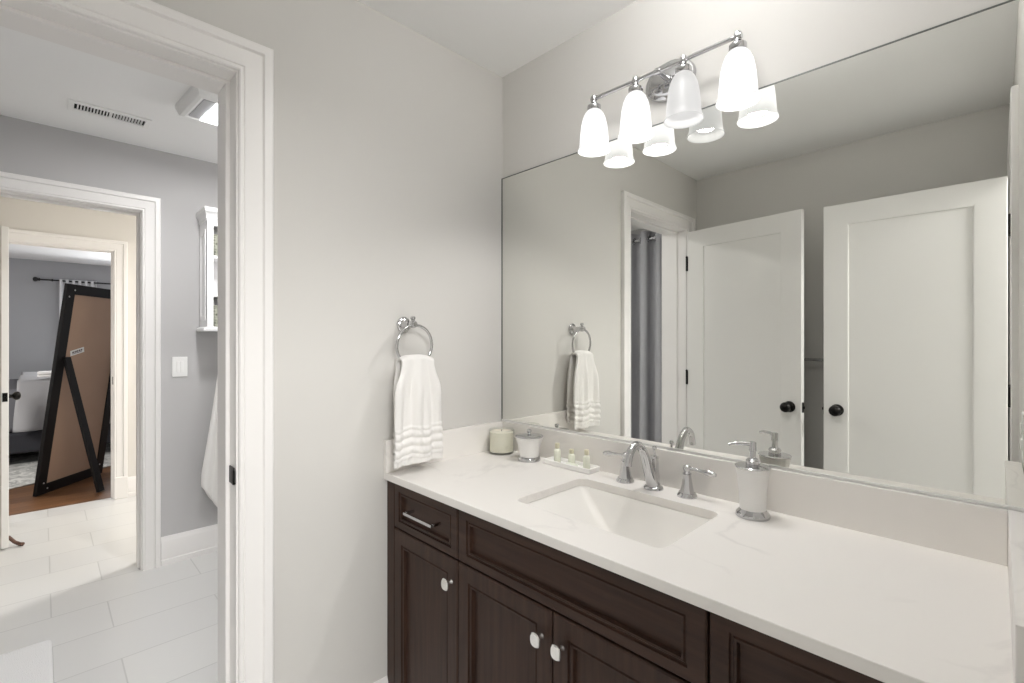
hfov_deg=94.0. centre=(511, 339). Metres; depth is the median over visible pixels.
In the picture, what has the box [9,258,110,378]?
wall
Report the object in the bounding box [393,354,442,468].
hand towel
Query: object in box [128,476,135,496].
baseboard
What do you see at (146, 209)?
trim
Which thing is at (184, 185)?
wall
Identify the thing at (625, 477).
tap
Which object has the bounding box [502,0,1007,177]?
wall
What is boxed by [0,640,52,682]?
bath mat
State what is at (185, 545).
baseboard
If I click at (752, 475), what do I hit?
soap dispenser
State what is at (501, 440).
candle
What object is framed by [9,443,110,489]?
area rug
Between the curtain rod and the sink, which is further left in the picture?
the curtain rod
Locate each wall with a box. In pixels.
[0,115,217,536]
[0,197,135,476]
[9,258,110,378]
[151,0,501,682]
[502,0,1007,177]
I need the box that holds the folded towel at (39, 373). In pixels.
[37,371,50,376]
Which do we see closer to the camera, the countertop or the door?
the countertop
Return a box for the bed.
[9,372,110,454]
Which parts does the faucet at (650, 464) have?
lift rod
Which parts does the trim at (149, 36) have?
strike plate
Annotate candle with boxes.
[490,429,512,452]
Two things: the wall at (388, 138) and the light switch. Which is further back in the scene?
the light switch
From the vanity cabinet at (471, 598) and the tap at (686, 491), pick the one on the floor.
the vanity cabinet at (471, 598)
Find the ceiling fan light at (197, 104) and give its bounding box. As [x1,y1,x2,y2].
[175,86,217,126]
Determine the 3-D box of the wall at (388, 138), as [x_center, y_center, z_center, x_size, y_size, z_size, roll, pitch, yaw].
[-1.168,0.107,0.974,3.320,2.440,0.085,0,0,-45]
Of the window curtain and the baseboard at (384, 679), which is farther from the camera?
the window curtain
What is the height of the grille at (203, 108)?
0.005 m
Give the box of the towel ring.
[395,316,432,357]
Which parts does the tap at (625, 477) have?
lever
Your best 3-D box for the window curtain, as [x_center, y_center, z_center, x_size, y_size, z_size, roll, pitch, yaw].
[-6.245,0.219,6.873,0.403,2.155,0.059,0,0,-45]
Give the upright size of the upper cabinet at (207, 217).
0.729 m
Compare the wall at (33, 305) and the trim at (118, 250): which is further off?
the wall at (33, 305)
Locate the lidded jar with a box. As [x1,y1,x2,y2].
[515,429,542,462]
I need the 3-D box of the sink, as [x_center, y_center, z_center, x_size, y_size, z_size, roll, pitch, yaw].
[0.276,0.548,1.296,0.346,0.144,0.487,0,0,-45]
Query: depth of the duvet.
5.04 m
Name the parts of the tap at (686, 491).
lever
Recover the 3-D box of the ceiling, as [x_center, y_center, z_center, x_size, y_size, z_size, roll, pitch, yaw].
[-2.651,-1.163,2.682,5.600,0.100,11.400,0,0,-45]
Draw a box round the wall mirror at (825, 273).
[501,0,1023,511]
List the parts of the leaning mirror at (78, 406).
prop leg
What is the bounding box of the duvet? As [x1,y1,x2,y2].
[13,372,110,431]
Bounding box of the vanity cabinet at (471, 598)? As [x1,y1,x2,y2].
[387,481,883,682]
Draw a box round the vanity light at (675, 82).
[578,30,760,156]
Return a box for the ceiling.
[0,0,636,265]
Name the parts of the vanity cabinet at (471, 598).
drawer pull, drawer, door, knob, door, knob, knob, door, drawer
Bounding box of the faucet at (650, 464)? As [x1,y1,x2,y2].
[624,441,662,490]
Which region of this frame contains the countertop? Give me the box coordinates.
[384,421,1023,682]
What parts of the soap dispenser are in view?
lid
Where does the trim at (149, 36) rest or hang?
attached to the wall at (388, 138)
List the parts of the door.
latch plate, knob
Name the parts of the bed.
mattress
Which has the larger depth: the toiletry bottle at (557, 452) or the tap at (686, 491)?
the toiletry bottle at (557, 452)
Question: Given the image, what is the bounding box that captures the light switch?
[172,357,186,376]
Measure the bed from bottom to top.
0.902 m
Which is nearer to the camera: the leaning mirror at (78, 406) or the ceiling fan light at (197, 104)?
the ceiling fan light at (197, 104)
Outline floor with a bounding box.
[0,466,217,682]
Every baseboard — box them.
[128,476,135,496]
[161,524,217,565]
[374,675,387,682]
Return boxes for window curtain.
[59,279,96,317]
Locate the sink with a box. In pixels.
[527,486,710,547]
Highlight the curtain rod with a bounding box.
[33,277,110,284]
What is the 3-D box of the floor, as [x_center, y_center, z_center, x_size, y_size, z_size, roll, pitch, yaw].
[-2.651,1.377,2.682,5.600,0.100,11.400,0,0,-45]
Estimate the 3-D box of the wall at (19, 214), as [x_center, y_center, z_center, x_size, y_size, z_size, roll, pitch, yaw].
[-3.369,0.107,3.981,4.600,2.440,0.060,0,0,-45]
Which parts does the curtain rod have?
rod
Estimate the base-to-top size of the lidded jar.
0.118 m
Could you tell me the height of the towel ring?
0.177 m
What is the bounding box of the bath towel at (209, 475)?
[201,375,217,507]
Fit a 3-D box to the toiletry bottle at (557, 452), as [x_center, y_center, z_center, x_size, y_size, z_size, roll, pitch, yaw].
[0.164,0.409,1.730,0.025,0.072,0.025,0,0,-45]
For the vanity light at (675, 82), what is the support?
attached to the wall at (545, 100)
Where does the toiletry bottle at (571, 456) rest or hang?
in the tray
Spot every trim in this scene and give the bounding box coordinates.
[0,0,273,682]
[0,171,160,570]
[9,229,127,499]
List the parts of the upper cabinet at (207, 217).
moulding, cornice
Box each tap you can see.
[603,451,633,483]
[677,464,716,498]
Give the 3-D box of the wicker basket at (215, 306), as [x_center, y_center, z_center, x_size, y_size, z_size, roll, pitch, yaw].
[-1.709,-0.146,3.044,0.378,0.130,0.134,0,0,-45]
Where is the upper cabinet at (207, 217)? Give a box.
[196,206,217,331]
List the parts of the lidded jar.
lid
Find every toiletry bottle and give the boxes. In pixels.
[554,442,560,461]
[568,449,574,462]
[583,449,589,468]
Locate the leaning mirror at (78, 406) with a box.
[33,283,110,496]
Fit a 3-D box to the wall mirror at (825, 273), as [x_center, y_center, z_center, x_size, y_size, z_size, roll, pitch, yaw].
[0.488,-0.171,1.480,0.008,1.022,1.516,0,0,-45]
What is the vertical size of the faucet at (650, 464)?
0.158 m
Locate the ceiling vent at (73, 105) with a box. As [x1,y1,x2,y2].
[67,98,151,128]
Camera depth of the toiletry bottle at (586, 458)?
1.64 m
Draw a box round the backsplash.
[502,421,1007,565]
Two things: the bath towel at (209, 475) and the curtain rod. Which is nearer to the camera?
the bath towel at (209, 475)
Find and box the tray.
[543,456,599,474]
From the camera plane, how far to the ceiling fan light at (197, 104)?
2.18 m
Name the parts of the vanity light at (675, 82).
lamp shade, lamp shade, arm, lamp shade, lamp shade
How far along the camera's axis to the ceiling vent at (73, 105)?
2.34 m
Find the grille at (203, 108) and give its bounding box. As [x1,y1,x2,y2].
[189,99,215,118]
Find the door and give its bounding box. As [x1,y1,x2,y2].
[0,226,24,548]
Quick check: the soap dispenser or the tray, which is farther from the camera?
the tray
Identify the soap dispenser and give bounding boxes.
[728,441,770,521]

